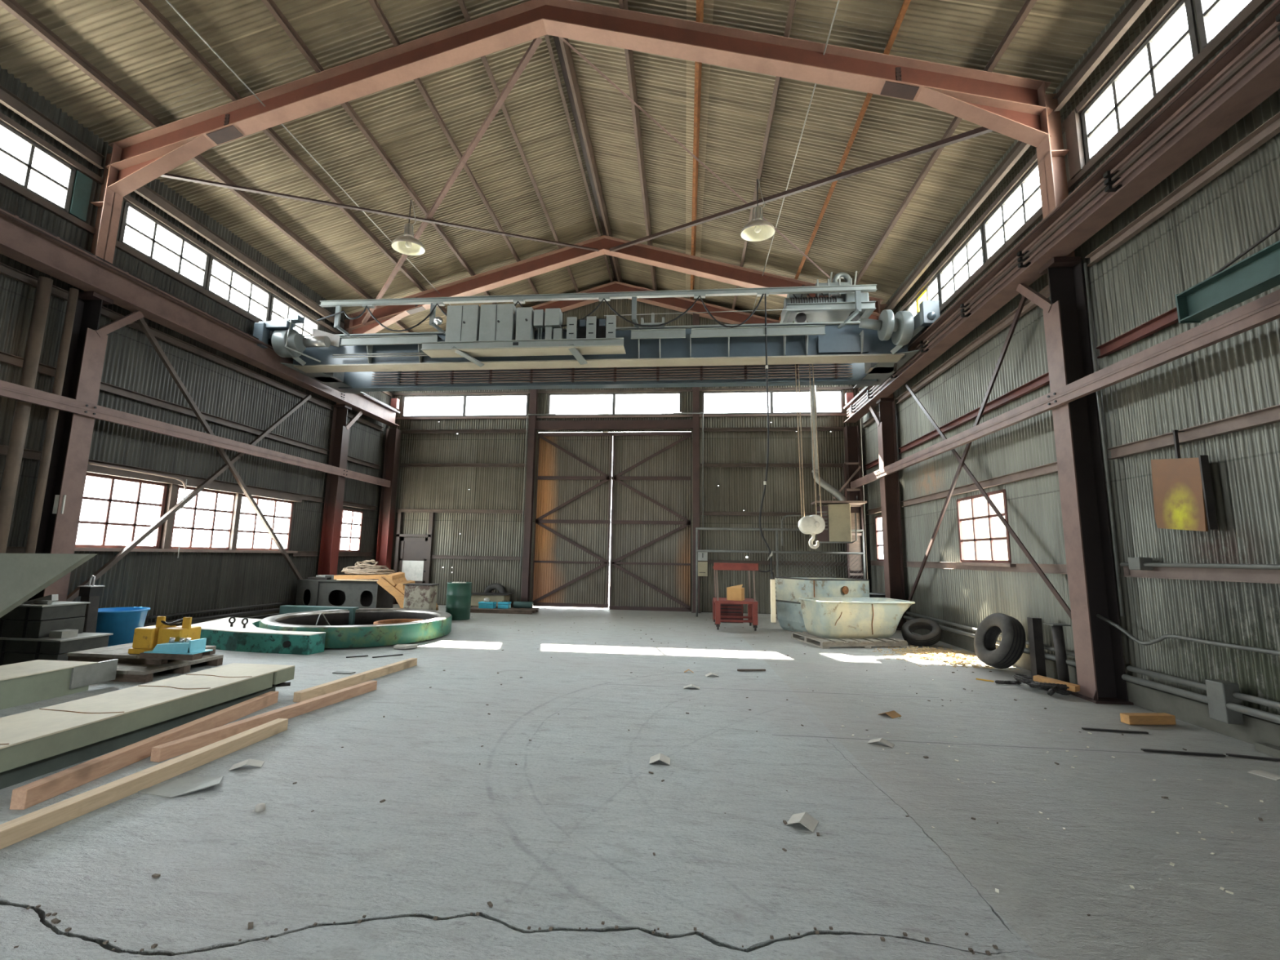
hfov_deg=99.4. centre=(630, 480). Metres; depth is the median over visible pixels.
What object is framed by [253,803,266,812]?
stone
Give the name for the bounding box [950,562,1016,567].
trim
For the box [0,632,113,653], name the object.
crate
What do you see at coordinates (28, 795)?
lumber
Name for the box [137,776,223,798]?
paper
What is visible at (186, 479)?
pull chain
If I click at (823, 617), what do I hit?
tub
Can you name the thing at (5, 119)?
trim
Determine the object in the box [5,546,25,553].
wall girt
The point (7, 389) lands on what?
wall rail
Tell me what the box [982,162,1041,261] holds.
window
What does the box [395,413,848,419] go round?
trim
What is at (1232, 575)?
beam
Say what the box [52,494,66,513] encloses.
notice sheet
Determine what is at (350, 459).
wall girt
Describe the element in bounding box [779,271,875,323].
trolley
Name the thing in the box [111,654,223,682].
timber skid
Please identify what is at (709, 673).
cardboard corner
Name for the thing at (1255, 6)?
trim
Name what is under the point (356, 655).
bar
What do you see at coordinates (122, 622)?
plastic tub
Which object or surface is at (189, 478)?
beam
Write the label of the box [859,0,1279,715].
wall
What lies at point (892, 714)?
cardboard corner
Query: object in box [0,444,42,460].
wall girt
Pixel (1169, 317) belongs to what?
beam
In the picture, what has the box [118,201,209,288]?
window
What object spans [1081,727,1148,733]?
bar
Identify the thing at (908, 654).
board
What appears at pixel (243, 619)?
bolt
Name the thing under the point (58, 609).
crate
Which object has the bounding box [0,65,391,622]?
wall
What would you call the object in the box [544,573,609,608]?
floor
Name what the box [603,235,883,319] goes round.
rafter
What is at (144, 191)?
strut
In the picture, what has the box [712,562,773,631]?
cart
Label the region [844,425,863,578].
steel column
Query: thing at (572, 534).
door
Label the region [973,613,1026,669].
tyre
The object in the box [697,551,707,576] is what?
electrical box
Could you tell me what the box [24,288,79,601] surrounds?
pipe
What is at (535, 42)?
brace
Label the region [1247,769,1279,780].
cardboard corner
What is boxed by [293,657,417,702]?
lumber
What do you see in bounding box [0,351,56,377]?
wall girt
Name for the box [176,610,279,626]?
baseboard
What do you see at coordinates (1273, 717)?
pipe
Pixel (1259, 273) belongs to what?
beam
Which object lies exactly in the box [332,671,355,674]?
plate
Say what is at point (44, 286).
pipe
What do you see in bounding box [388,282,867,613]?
wall
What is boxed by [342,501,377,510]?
wall girt
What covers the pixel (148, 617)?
pipe
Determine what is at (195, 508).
window
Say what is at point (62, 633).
block
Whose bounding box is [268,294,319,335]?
window
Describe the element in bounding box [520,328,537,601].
post
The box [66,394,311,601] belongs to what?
brace
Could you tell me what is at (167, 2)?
purlin
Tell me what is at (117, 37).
ceiling
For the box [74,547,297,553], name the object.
trim
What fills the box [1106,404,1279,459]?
beam
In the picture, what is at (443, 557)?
wall girt
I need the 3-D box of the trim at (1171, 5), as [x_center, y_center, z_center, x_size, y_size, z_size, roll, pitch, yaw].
[5.807,-5.147,5.634,0.060,0.090,22.010,0,-8,6]
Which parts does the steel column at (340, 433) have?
cap plate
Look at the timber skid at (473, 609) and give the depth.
14.72 m
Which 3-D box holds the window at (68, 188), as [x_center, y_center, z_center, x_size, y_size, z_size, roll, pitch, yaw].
[-8.898,-4.658,7.740,0.050,0.770,1.640,0,-8,6]
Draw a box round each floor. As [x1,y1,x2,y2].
[0,604,1279,959]
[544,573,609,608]
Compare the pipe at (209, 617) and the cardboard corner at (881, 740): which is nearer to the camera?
the cardboard corner at (881, 740)
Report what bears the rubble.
on the floor at (564, 837)
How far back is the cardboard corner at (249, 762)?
4.04 m
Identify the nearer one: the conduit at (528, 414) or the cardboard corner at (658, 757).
the cardboard corner at (658, 757)
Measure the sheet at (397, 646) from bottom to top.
0.059 m
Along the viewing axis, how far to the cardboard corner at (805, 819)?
3.30 m
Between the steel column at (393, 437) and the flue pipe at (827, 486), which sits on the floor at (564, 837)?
the steel column at (393, 437)
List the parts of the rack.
post, post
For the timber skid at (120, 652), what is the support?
on the timber skid at (131, 673)
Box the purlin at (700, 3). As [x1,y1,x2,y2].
[689,0,703,299]
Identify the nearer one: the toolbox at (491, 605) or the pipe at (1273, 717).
the pipe at (1273, 717)
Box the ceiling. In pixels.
[0,0,1125,333]
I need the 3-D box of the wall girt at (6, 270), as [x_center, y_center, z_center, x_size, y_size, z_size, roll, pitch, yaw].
[-9.052,-3.280,5.444,0.070,0.130,6.130,0,-8,6]
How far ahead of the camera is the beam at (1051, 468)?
9.13 m
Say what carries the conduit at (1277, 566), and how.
attached to the beam at (1232, 575)
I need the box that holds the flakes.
[805,671,1263,894]
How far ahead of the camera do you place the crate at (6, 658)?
7.22 m
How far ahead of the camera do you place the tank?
12.32 m
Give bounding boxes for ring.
[258,608,452,648]
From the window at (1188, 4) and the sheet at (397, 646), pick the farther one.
the sheet at (397, 646)
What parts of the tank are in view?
lid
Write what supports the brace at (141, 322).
attached to the brace at (145, 534)
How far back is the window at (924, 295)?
11.88 m
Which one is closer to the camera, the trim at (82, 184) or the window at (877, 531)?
the trim at (82, 184)
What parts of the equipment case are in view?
board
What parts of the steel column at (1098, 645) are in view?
cap plate, plate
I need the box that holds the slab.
[279,604,359,625]
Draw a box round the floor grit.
[13,615,1262,948]
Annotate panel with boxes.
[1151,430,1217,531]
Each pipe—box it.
[0,275,53,553]
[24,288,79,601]
[143,608,279,626]
[145,600,295,619]
[781,515,809,546]
[809,385,846,501]
[903,615,1075,666]
[906,611,1075,657]
[1121,674,1279,723]
[1126,665,1279,709]
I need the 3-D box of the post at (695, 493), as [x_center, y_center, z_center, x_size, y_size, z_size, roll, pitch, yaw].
[1.984,-0.676,16.441,0.260,9.160,0.240,0,-8,6]
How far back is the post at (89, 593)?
8.17 m
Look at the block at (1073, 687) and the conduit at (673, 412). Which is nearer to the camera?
the block at (1073, 687)
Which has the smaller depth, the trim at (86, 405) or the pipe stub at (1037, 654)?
the pipe stub at (1037, 654)
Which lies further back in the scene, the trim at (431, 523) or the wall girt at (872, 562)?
the trim at (431, 523)
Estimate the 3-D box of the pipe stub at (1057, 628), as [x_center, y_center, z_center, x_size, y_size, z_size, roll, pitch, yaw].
[5.701,2.319,7.201,0.240,0.795,0.200,0,-8,6]
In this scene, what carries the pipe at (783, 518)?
attached to the rack
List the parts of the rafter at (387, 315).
splice plate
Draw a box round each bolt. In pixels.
[228,616,235,626]
[241,617,248,627]
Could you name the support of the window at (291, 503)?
in the wall at (162, 582)
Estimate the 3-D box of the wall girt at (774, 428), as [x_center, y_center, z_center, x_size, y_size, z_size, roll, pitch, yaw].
[4.225,-1.530,16.414,4.240,0.110,0.070,0,-8,6]
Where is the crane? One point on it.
(486, 347)
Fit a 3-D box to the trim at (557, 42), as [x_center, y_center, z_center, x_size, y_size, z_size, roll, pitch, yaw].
[-1.531,-7.980,6.743,0.100,0.040,21.960,0,-8,6]
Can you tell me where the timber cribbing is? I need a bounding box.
[376,572,438,610]
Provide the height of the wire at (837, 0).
0.019 m
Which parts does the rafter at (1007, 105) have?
splice plate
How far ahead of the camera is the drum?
13.12 m
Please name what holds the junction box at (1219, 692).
attached to the pipe at (1272, 704)
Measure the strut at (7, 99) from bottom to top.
0.200 m
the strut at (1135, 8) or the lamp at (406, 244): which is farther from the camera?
the lamp at (406, 244)
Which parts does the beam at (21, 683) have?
plate, plate, plate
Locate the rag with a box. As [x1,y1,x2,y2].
[484,597,489,601]
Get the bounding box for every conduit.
[88,462,186,489]
[520,413,555,567]
[672,412,703,527]
[1083,262,1124,616]
[1096,613,1279,655]
[1120,562,1279,569]
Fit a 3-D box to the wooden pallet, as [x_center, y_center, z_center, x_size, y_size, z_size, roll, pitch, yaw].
[4.208,3.099,10.552,1.700,0.128,1.280,2,-8,-9]
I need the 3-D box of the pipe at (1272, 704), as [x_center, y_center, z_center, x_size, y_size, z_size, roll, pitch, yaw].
[5.527,1.881,4.256,0.060,0.060,4.000,0,-8,6]
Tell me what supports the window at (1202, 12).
in the wall at (1139, 282)
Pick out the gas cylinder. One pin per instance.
(516, 604)
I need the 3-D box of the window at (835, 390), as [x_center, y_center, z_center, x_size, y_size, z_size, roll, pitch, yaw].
[4.317,-2.369,16.610,4.220,0.740,0.050,0,-8,6]
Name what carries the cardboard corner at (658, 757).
on the floor at (564, 837)
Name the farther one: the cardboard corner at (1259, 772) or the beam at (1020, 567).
the beam at (1020, 567)
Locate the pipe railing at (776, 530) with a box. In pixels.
[695,527,866,617]
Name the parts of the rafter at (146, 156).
splice plate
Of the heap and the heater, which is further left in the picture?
the heap
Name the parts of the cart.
leg, leg, rail, rail, rail, leg, leg, arm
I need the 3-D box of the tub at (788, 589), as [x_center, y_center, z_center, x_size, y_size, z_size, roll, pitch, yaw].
[4.287,2.801,12.201,1.583,1.179,1.410,4,-8,-20]
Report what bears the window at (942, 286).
in the wall at (1139, 282)
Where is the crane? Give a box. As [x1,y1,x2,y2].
[253,284,940,395]
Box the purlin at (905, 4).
[778,0,911,320]
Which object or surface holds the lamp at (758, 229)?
hanging from the roof purlin at (793, 2)
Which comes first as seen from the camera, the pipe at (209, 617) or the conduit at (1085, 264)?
the conduit at (1085, 264)
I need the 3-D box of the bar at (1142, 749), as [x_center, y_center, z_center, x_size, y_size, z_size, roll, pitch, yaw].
[4.731,2.336,4.652,0.602,0.014,0.030,-1,-8,10]
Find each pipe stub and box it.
[1026,617,1046,677]
[1043,622,1071,682]
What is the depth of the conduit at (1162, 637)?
5.46 m
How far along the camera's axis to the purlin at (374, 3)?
10.44 m
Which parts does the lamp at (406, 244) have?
bulb, supply cord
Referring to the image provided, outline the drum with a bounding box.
[445,582,471,620]
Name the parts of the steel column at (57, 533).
cap plate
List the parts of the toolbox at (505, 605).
lid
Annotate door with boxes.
[395,537,427,604]
[531,431,613,608]
[608,431,690,611]
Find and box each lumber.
[0,718,288,849]
[9,691,278,809]
[150,680,377,762]
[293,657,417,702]
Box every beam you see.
[0,658,118,710]
[0,662,294,789]
[87,458,324,502]
[99,381,328,454]
[100,306,333,410]
[333,574,386,579]
[895,284,1049,404]
[897,372,1049,453]
[900,461,1057,506]
[906,561,1067,573]
[1096,306,1178,358]
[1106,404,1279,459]
[1119,565,1279,583]
[1174,225,1279,323]
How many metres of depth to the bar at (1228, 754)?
4.56 m
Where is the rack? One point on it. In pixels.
(855, 546)
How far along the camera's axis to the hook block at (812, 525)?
11.63 m
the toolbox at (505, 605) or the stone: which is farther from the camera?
the toolbox at (505, 605)
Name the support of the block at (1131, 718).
on the floor at (564, 837)
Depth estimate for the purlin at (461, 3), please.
11.01 m
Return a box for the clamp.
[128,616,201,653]
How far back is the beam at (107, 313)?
11.06 m
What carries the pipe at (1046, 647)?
attached to the pipe stub at (1057, 628)
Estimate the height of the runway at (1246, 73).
0.550 m
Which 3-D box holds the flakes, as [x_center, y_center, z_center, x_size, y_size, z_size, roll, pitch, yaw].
[3.564,2.197,3.740,3.404,0.007,8.300,0,-8,6]
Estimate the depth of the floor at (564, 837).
3.29 m
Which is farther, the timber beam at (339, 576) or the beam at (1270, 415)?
the timber beam at (339, 576)
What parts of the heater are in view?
hanger frame, casing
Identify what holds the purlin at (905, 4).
on the rafter at (1007, 105)
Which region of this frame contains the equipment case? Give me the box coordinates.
[138,637,213,660]
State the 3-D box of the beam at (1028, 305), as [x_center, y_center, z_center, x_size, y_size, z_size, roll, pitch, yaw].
[6.233,-2.332,10.364,0.070,0.130,5.960,0,-8,6]
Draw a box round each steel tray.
[307,577,331,580]
[315,574,334,577]
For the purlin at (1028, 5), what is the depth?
9.01 m
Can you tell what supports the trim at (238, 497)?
attached to the wall at (162, 582)
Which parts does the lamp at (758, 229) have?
bulb, supply cord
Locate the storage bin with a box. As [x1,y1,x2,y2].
[712,600,742,622]
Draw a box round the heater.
[810,495,866,543]
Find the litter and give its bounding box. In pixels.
[873,644,1019,670]
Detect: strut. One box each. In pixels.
[0,84,106,168]
[133,184,346,330]
[884,140,1030,310]
[1052,0,1152,111]
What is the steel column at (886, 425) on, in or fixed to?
on the floor at (564, 837)
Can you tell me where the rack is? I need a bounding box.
[832,454,866,577]
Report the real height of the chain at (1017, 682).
0.055 m
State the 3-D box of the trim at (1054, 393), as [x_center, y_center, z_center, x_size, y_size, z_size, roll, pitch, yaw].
[5.758,-0.600,10.166,0.015,0.128,6.552,0,-8,6]
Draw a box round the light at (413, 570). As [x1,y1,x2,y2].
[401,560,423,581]
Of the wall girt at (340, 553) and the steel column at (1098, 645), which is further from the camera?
the wall girt at (340, 553)
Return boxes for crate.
[0,600,90,620]
[0,617,84,638]
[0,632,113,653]
[0,647,100,665]
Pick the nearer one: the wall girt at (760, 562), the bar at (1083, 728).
the bar at (1083, 728)
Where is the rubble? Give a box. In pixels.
[26,904,998,955]
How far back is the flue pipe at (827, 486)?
15.04 m
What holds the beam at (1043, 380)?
attached to the wall at (1139, 282)
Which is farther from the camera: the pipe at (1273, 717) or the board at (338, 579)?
the board at (338, 579)
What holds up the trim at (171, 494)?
attached to the wall at (162, 582)
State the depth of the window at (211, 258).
11.70 m
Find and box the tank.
[403,582,439,610]
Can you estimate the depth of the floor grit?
3.44 m
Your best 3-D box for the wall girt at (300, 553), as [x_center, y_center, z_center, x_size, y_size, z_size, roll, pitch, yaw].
[-8.229,1.871,13.792,0.070,0.130,0.880,0,-8,6]
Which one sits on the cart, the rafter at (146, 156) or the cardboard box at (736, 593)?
the cardboard box at (736, 593)
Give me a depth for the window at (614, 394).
17.07 m
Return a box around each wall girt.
[0,262,69,301]
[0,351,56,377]
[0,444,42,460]
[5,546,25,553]
[293,551,319,555]
[338,551,373,556]
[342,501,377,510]
[346,412,383,431]
[346,455,381,469]
[395,508,524,513]
[399,463,526,466]
[401,428,528,433]
[431,555,522,559]
[699,426,843,431]
[699,463,843,466]
[699,511,815,515]
[699,560,847,566]
[862,411,879,428]
[863,457,879,470]
[866,506,881,515]
[870,560,884,565]
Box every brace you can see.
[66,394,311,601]
[136,317,302,579]
[160,173,599,251]
[361,37,542,324]
[558,36,832,280]
[608,126,993,251]
[905,383,1071,619]
[907,295,1026,600]
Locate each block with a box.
[48,629,78,638]
[793,320,825,548]
[1032,675,1079,692]
[1120,712,1175,724]
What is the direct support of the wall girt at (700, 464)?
attached to the wall at (726, 489)
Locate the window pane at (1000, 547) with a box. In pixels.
[960,493,1008,559]
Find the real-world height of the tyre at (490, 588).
0.714 m
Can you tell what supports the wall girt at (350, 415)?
attached to the wall at (162, 582)
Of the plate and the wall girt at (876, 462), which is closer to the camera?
the plate
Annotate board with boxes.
[336,578,378,581]
[906,653,962,663]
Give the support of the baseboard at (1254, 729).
attached to the wall at (1139, 282)
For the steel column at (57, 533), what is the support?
on the floor at (564, 837)
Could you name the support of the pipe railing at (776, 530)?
on the floor at (564, 837)
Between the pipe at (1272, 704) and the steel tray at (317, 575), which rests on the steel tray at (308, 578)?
the steel tray at (317, 575)
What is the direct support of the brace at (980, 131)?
attached to the rafter at (687, 264)
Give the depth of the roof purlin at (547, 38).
11.19 m
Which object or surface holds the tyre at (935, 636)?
on the floor at (564, 837)
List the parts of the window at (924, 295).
pane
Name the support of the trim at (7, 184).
attached to the wall at (162, 582)
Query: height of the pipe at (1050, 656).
0.070 m
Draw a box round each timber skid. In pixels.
[66,642,216,664]
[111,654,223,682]
[470,606,538,614]
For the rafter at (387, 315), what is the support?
on the steel column at (340, 433)
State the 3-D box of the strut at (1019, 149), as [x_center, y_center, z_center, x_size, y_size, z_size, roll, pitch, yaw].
[6.138,-4.659,10.703,0.070,0.200,6.120,0,-8,6]
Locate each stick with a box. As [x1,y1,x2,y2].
[737,669,765,671]
[976,678,994,681]
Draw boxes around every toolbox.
[478,601,496,608]
[497,600,511,608]
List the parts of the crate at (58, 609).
lid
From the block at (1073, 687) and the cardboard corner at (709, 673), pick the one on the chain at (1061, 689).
the block at (1073, 687)
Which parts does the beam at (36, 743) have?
plate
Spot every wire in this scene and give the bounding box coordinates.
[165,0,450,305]
[751,0,839,312]
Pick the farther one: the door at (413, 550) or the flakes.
the door at (413, 550)
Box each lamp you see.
[391,200,425,255]
[740,178,775,241]
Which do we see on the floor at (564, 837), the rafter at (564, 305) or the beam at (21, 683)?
the beam at (21, 683)
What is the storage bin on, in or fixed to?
on the floor at (564, 837)
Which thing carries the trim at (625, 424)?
attached to the wall at (726, 489)
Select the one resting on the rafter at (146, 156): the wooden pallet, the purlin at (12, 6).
the purlin at (12, 6)
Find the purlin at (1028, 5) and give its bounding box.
[852,0,1037,284]
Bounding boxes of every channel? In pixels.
[244,613,279,618]
[1254,742,1279,758]
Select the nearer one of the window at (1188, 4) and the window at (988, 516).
the window at (1188, 4)
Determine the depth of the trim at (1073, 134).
7.23 m
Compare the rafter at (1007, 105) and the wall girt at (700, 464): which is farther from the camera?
the wall girt at (700, 464)
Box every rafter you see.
[104,0,546,196]
[346,235,604,333]
[531,280,616,312]
[542,0,1053,147]
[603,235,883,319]
[615,280,780,324]
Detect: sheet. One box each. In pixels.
[0,553,96,617]
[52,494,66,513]
[393,644,417,648]
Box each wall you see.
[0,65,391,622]
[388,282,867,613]
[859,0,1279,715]
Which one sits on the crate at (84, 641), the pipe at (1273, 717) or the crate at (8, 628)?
the crate at (8, 628)
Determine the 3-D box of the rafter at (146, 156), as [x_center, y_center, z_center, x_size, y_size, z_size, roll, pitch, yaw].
[-4.961,-6.130,8.773,7.220,2.896,0.260,0,-8,6]
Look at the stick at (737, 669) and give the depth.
7.73 m
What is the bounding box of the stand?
[295,578,393,608]
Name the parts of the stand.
panel, panel, plate, panel, panel, panel, panel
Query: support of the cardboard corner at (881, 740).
on the floor at (564, 837)
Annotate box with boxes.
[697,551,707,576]
[726,584,744,600]
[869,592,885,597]
[1128,557,1153,570]
[1204,679,1244,724]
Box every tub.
[95,606,150,647]
[774,576,869,632]
[798,597,915,638]
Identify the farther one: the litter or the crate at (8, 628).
the litter
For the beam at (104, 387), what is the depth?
10.64 m
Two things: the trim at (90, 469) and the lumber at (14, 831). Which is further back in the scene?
the trim at (90, 469)
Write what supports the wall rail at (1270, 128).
attached to the wall at (1139, 282)
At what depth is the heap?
13.31 m
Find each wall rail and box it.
[0,380,391,487]
[849,288,1279,488]
[1084,111,1279,266]
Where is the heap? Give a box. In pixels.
[341,560,395,574]
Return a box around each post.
[77,575,105,632]
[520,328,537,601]
[691,313,700,613]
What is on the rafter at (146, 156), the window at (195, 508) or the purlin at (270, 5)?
the purlin at (270, 5)
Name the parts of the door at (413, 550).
panel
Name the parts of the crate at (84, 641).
lid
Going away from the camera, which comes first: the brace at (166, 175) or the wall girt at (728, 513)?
the brace at (166, 175)
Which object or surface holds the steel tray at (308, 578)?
on the stand
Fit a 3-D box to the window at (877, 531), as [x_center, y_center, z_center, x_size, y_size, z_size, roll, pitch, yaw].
[6.679,1.499,14.126,0.050,1.210,1.570,0,-8,6]
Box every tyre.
[483,582,506,593]
[901,617,942,646]
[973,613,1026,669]
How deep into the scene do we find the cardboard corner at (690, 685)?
6.68 m
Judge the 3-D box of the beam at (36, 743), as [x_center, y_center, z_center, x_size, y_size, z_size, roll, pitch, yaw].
[-4.400,1.994,4.334,0.770,0.303,3.830,0,-8,6]
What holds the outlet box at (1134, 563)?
attached to the conduit at (1277, 566)
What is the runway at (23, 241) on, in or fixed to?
on the steel column at (57, 533)
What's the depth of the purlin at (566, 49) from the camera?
11.32 m
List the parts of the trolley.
hoist motor, frame, electrical panel, brake lever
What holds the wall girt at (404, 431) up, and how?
attached to the wall at (726, 489)
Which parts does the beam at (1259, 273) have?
plate, tie rod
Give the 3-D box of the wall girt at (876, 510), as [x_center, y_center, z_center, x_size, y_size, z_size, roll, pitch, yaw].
[6.630,0.786,14.409,0.070,0.130,2.080,0,-8,6]
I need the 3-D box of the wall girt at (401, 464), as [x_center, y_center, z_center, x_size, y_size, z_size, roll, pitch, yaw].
[-5.311,-0.469,17.216,4.230,0.110,0.070,0,-8,6]
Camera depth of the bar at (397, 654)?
8.36 m
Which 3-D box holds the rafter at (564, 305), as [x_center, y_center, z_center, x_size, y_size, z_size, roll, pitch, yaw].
[-4.081,-5.100,17.572,7.220,2.469,0.260,0,-8,6]
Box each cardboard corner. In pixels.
[228,758,264,770]
[648,753,670,764]
[683,684,700,689]
[705,672,718,676]
[786,812,818,831]
[867,737,894,747]
[879,710,901,718]
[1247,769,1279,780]
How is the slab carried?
on the floor at (564, 837)
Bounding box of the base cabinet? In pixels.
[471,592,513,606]
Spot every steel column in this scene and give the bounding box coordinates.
[26,142,144,601]
[317,314,362,575]
[375,428,401,579]
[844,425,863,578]
[869,299,906,630]
[1016,82,1133,705]
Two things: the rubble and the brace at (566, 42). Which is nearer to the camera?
the rubble
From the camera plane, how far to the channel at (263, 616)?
11.68 m
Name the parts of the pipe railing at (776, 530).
post, post, rail, rail, post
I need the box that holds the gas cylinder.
[513,601,533,608]
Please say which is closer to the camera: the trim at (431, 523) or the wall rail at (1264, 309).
the wall rail at (1264, 309)
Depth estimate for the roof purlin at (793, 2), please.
9.65 m
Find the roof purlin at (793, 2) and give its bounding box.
[732,0,796,309]
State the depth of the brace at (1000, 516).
8.48 m
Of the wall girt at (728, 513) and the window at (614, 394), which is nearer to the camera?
the wall girt at (728, 513)
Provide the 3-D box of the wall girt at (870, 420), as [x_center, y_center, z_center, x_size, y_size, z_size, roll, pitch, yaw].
[6.672,-1.710,14.758,0.070,0.130,2.080,0,-8,6]
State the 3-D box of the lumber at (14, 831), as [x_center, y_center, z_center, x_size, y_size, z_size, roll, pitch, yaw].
[-3.312,2.002,3.508,0.100,0.095,2.821,0,-8,7]
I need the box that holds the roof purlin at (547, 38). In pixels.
[544,35,613,282]
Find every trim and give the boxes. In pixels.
[0,111,341,334]
[0,175,392,396]
[68,170,93,222]
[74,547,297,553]
[84,404,347,475]
[86,466,302,502]
[159,484,177,548]
[228,493,242,550]
[391,386,857,395]
[392,511,435,604]
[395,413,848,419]
[534,419,693,430]
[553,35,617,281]
[857,0,1271,391]
[876,392,1057,476]
[898,0,1182,311]
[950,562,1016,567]
[1064,108,1085,179]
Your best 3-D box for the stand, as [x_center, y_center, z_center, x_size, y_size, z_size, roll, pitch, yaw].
[-7.045,2.923,13.408,2.080,0.890,0.850,0,-8,6]
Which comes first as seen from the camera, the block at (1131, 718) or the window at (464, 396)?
the block at (1131, 718)
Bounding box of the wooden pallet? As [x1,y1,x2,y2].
[791,631,907,648]
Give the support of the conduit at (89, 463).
attached to the steel column at (57, 533)
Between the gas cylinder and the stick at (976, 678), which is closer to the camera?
the stick at (976, 678)
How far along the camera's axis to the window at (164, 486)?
9.41 m
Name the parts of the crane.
plate, resistor panel, resistor panel, resistor panel, track post, plate, drive motor, collector arm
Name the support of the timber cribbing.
on the floor at (564, 837)
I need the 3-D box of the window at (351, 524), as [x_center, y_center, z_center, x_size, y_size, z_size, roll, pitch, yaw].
[-8.135,1.442,15.518,0.050,1.210,1.460,0,-8,6]
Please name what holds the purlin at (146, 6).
on the rafter at (146, 156)
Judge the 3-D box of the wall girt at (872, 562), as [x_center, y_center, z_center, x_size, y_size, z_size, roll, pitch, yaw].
[6.606,2.182,14.214,0.070,0.130,2.080,0,-8,6]
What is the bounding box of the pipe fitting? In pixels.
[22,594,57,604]
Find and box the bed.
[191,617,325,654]
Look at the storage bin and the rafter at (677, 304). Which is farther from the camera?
the rafter at (677, 304)
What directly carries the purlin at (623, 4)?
on the rafter at (1007, 105)
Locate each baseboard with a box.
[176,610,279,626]
[906,618,1279,746]
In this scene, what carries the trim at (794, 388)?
attached to the wall at (726, 489)
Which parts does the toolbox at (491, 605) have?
lid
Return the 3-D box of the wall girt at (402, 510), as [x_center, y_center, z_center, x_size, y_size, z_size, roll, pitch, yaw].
[-5.336,0.977,17.014,4.230,0.110,0.070,0,-8,6]
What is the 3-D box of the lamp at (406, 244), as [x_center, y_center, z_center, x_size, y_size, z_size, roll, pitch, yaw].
[-4.766,-5.499,11.738,0.680,1.129,0.677,0,-8,6]
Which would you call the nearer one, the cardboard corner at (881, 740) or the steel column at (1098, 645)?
the cardboard corner at (881, 740)
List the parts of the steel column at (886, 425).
cap plate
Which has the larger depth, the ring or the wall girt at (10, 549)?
the ring
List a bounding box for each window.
[0,120,75,213]
[75,472,167,548]
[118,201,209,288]
[169,484,235,550]
[205,255,271,321]
[235,494,293,551]
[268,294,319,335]
[338,508,363,551]
[401,393,528,417]
[547,391,681,416]
[702,389,843,414]
[875,515,883,560]
[906,273,940,317]
[938,225,986,306]
[955,488,1011,563]
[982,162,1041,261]
[1080,0,1199,163]
[1194,0,1253,50]
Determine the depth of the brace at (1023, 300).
9.27 m
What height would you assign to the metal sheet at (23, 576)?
1.535 m
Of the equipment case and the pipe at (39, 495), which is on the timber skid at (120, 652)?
the equipment case
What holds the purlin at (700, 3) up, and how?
on the rafter at (1007, 105)
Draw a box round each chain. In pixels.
[177,479,186,558]
[995,680,1021,684]
[1013,673,1071,695]
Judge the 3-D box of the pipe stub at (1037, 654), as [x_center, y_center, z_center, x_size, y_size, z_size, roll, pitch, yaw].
[5.703,2.360,7.621,0.120,0.830,0.120,0,-8,6]
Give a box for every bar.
[346,655,368,657]
[372,653,403,657]
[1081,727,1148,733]
[1141,748,1226,756]
[1226,753,1279,760]
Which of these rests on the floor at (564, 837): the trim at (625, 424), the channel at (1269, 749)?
the channel at (1269, 749)
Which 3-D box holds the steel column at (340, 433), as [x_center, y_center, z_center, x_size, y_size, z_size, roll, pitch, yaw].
[-7.931,-0.544,14.997,0.420,8.165,0.879,0,-8,6]
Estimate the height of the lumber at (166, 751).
0.100 m
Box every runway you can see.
[0,206,399,426]
[843,0,1279,422]
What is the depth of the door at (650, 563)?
16.57 m

